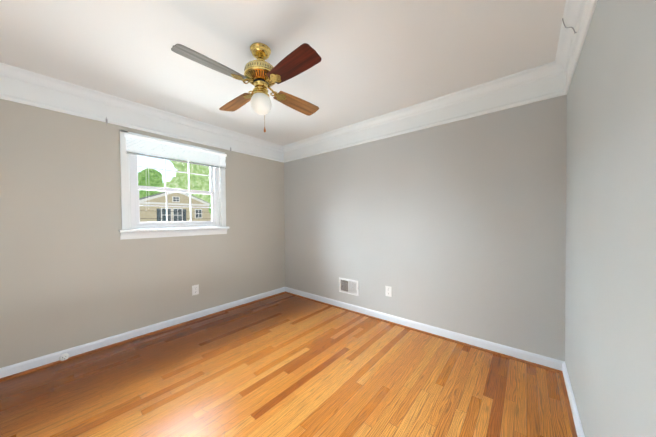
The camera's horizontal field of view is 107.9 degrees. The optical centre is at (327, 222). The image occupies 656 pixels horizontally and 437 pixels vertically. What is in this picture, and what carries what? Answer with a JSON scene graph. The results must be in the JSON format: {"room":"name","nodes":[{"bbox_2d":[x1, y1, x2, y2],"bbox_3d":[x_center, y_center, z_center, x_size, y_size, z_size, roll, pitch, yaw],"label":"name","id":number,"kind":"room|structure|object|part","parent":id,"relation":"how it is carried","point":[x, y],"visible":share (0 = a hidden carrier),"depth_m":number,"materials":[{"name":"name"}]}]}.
{"room":"empty bedroom","nodes":[
{"label":"empty bedroom","id":0,"kind":"room"},
{"bbox_2d":[0,99,284,367],"bbox_3d":[-2.096,-0.011,2.663,0.160,2.510,4.000,0,1,40],"label":"wall","id":1,"kind":"structure","parent":0,"point":[75,270],"depth_m":2.32,"materials":[{"name":"paint"}]},
{"bbox_2d":[0,62,283,151],"bbox_3d":[-2.016,-1.223,2.570,0.075,0.085,4.000,0,1,40],"label":"crown molding","id":2,"kind":"structure","parent":1,"relation":"attached to","point":[6,71],"depth_m":2.42,"materials":[{"name":"white wood"}]},
{"bbox_2d":[0,77,283,162],"bbox_3d":[-2.042,-1.130,2.594,0.004,0.170,4.000,0,1,40],"label":"trim","id":3,"kind":"structure","parent":1,"relation":"attached to","point":[10,87],"depth_m":2.44,"materials":[{"name":"white wood"}]},
{"bbox_2d":[0,287,284,381],"bbox_3d":[-2.012,1.197,2.620,0.034,0.095,4.000,0,1,40],"label":"baseboard","id":4,"kind":"structure","parent":1,"relation":"attached to","point":[8,372],"depth_m":2.46,"materials":[{"name":"white wood"}]},
{"bbox_2d":[59,353,68,360],"bbox_3d":[-2.386,1.218,2.158,0.019,0.062,0.062,0,1,40],"label":"jack","id":5,"kind":"object","parent":4,"relation":"attached to","point":[63,357],"visible":1,"depth_m":2.15,"materials":[{"name":"white plastic"}]},
{"bbox_2d":[119,130,229,239],"bbox_3d":[-1.829,-0.401,2.934,0.222,1.133,1.166,0,1,40],"label":"window","id":6,"kind":"structure","parent":1,"relation":"in","point":[132,144],"depth_m":2.80,"materials":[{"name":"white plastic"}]},
{"bbox_3d":[-1.868,-0.634,2.962,0.030,0.513,0.866,0,1,40],"label":"sash","id":7,"kind":"part","parent":6,"relation":"part of","materials":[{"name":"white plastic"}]},
{"bbox_3d":[-1.868,-0.634,2.962,0.004,0.441,0.798,0,1,40],"label":"sash glass","id":8,"kind":"part","parent":6,"relation":"part of","materials":[{"name":"clear glass"}]},
{"bbox_3d":[-1.770,0.129,2.896,0.044,0.075,1.140,0,1,40],"label":"apron sill","id":9,"kind":"part","parent":6,"relation":"part of","materials":[{"name":"white wood"}]},
{"bbox_3d":[-1.775,0.077,2.899,0.092,0.028,1.166,0,1,40],"label":"sill","id":10,"kind":"part","parent":6,"relation":"part of","materials":[{"name":"white wood"}]},
{"bbox_3d":[-1.836,-0.198,2.944,0.030,0.438,0.866,0,1,40],"label":"sash","id":11,"kind":"part","parent":6,"relation":"part of","materials":[{"name":"white plastic"}]},
{"bbox_3d":[-1.845,-0.442,2.946,0.110,0.986,0.956,0,1,40],"label":"frame","id":12,"kind":"part","parent":6,"relation":"part of","materials":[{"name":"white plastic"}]},
{"bbox_2d":[124,133,226,183],"bbox_3d":[-1.753,-0.536,2.891,0.041,0.797,1.082,0,1,40],"label":"blind","id":13,"kind":"object","parent":6,"relation":"attached to","point":[157,147],"depth_m":2.78,"materials":[{"name":"white fabric"}]},
{"bbox_3d":[-1.836,-0.198,2.944,0.004,0.366,0.798,0,1,40],"label":"sash glass","id":14,"kind":"part","parent":6,"relation":"part of","materials":[{"name":"clear glass"}]},
{"bbox_2d":[192,284,198,295],"bbox_3d":[-1.683,0.855,3.032,0.009,0.125,0.078,0,1,40],"label":"electrical outlet","id":15,"kind":"object","parent":1,"relation":"attached to","point":[195,289],"visible":1,"depth_m":3.03,"materials":[{"name":"white plastic"}]},
{"bbox_2d":[0,0,565,145],"bbox_3d":[-0.708,-1.319,1.480,3.798,0.120,4.320,0,1,40],"label":"ceiling","id":16,"kind":"structure","parent":0,"point":[380,57],"depth_m":1.73,"materials":[{"name":"paint"}]},
{"bbox_2d":[171,42,320,131],"bbox_3d":[-0.490,-0.979,1.748,0.865,0.570,0.865,0,1,-3],"label":"ceiling fan","id":17,"kind":"object","parent":16,"relation":"hanging from","point":[262,75],"visible":1,"depth_m":1.66,"materials":[{"name":"brown wood"}]},
{"bbox_3d":[-0.724,-0.987,1.486,0.143,0.035,0.422,0,1,42],"label":"blade","id":18,"kind":"part","parent":17,"relation":"part of","materials":[{"name":"grey wood"}]},
{"bbox_3d":[-0.752,-0.994,1.982,0.422,0.035,0.143,0,1,42],"label":"blade","id":19,"kind":"part","parent":17,"relation":"part of","materials":[{"name":"brown wood"}]},
{"bbox_3d":[-0.490,-0.868,1.750,0.150,0.142,0.150,0,1,40],"label":"globe","id":20,"kind":"part","parent":17,"relation":"part of","materials":[{"name":"white glass"}]},
{"bbox_3d":[-0.229,-0.991,1.514,0.422,0.035,0.143,0,1,42],"label":"blade","id":21,"kind":"part","parent":17,"relation":"part of","materials":[{"name":"brown wood"}]},
{"bbox_3d":[-0.257,-0.998,2.010,0.143,0.035,0.422,0,1,42],"label":"blade","id":22,"kind":"part","parent":17,"relation":"part of","materials":[{"name":"brown wood"}]},
{"bbox_2d":[0,293,571,436],"bbox_3d":[-0.688,1.311,1.520,3.798,0.120,4.320,0,1,40],"label":"floor","id":23,"kind":"structure","parent":0,"point":[285,365],"depth_m":1.81,"materials":[{"name":"brown wood"}]},
{"bbox_2d":[284,95,566,360],"bbox_3d":[0.633,-0.038,3.098,3.798,2.510,0.160,0,1,40],"label":"wall","id":24,"kind":"structure","parent":0,"point":[459,226],"depth_m":2.46,"materials":[{"name":"paint"}]},
{"bbox_2d":[339,277,358,295],"bbox_3d":[0.283,0.881,3.296,0.320,0.204,0.012,0,1,40],"label":"air vent","id":25,"kind":"object","parent":24,"relation":"in","point":[349,286],"visible":1,"depth_m":3.29,"materials":[{"name":"white metal"}]},
{"bbox_2d":[385,286,390,296],"bbox_3d":[0.739,0.841,2.918,0.078,0.125,0.009,0,1,40],"label":"electrical outlet","id":26,"kind":"object","parent":24,"relation":"attached to","point":[388,291],"visible":1,"depth_m":2.92,"materials":[{"name":"white plastic"}]},
{"bbox_2d":[284,62,555,151],"bbox_3d":[0.549,-1.249,2.988,3.300,0.085,0.075,0,1,40],"label":"crown molding","id":27,"kind":"structure","parent":24,"relation":"attached to","point":[544,71],"depth_m":2.47,"materials":[{"name":"white wood"}]},
{"bbox_2d":[284,287,559,372],"bbox_3d":[0.580,1.171,3.040,3.420,0.095,0.036,0,1,40],"label":"baseboard","id":28,"kind":"structure","parent":24,"relation":"attached to","point":[456,336],"depth_m":2.49,"materials":[{"name":"white wood"}]},
{"bbox_2d":[284,73,563,162],"bbox_3d":[0.572,-1.157,3.017,3.420,0.170,0.004,0,1,40],"label":"trim","id":29,"kind":"structure","parent":24,"relation":"attached to","point":[548,85],"depth_m":2.46,"materials":[{"name":"white wood"}]},
{"bbox_2d":[565,0,655,436],"bbox_3d":[0.700,0.003,0.336,0.160,2.510,4.000,0,1,40],"label":"wall","id":30,"kind":"structure","parent":0,"point":[610,319],"depth_m":0.87,"materials":[{"name":"paint"}]},
{"bbox_2d":[552,0,585,74],"bbox_3d":[0.600,-1.210,0.392,0.075,0.085,4.000,0,1,40],"label":"crown molding","id":31,"kind":"structure","parent":30,"relation":"attached to","point":[573,12],"depth_m":1.58,"materials":[{"name":"white wood"}]},
{"bbox_2d":[562,18,576,33],"bbox_3d":[1.489,-1.207,1.474,0.066,0.114,0.054,0,1,40],"label":"hook","id":32,"kind":"object","parent":31,"relation":"attached to","point":[568,27],"visible":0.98,"depth_m":1.48,"materials":[{"name":"metal"}]},
{"bbox_2d":[558,360,584,436],"bbox_3d":[0.634,1.210,0.416,0.034,0.095,4.000,0,1,40],"label":"baseboard","id":33,"kind":"structure","parent":30,"relation":"attached to","point":[573,415],"depth_m":1.56,"materials":[{"name":"white wood"}]},
{"bbox_2d":[562,0,597,94],"bbox_3d":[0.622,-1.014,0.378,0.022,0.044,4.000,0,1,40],"label":"trim","id":34,"kind":"structure","parent":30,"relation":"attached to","point":[587,18],"depth_m":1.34,"materials":[{"name":"white wood"}]},
{"label":"outside","id":35,"kind":"structure","parent":0,"visible":0},
{"bbox_3d":[-47.406,4.077,43.087,118.500,0.200,160.000,0,1,40],"label":"lawn","id":36,"kind":"structure","parent":35,"visible":0},
{"bbox_2d":[138,168,162,197],"bbox_3d":[-47.323,-4.974,59.883,10.020,17.580,13.066,0,1,40],"label":"tree","id":37,"kind":"object","parent":36,"relation":"on","point":[153,182],"depth_m":58.38,"materials":[{"name":"green plant"}]},
{"bbox_2d":[139,192,210,221],"bbox_3d":[-21.613,-0.120,33.774,11.030,8.080,11.864,0,1,40],"label":"house","id":38,"kind":"structure","parent":36,"relation":"on","point":[175,198],"depth_m":29.24,"materials":[{"name":"beige"}]},
{"bbox_2d":[159,155,210,212],"bbox_3d":[-23.573,-6.413,44.509,17.736,20.377,11.736,0,1,40],"label":"tree","id":39,"kind":"object","parent":36,"relation":"on","point":[200,178],"depth_m":40.93,"materials":[{"name":"green plant"}]}
]}

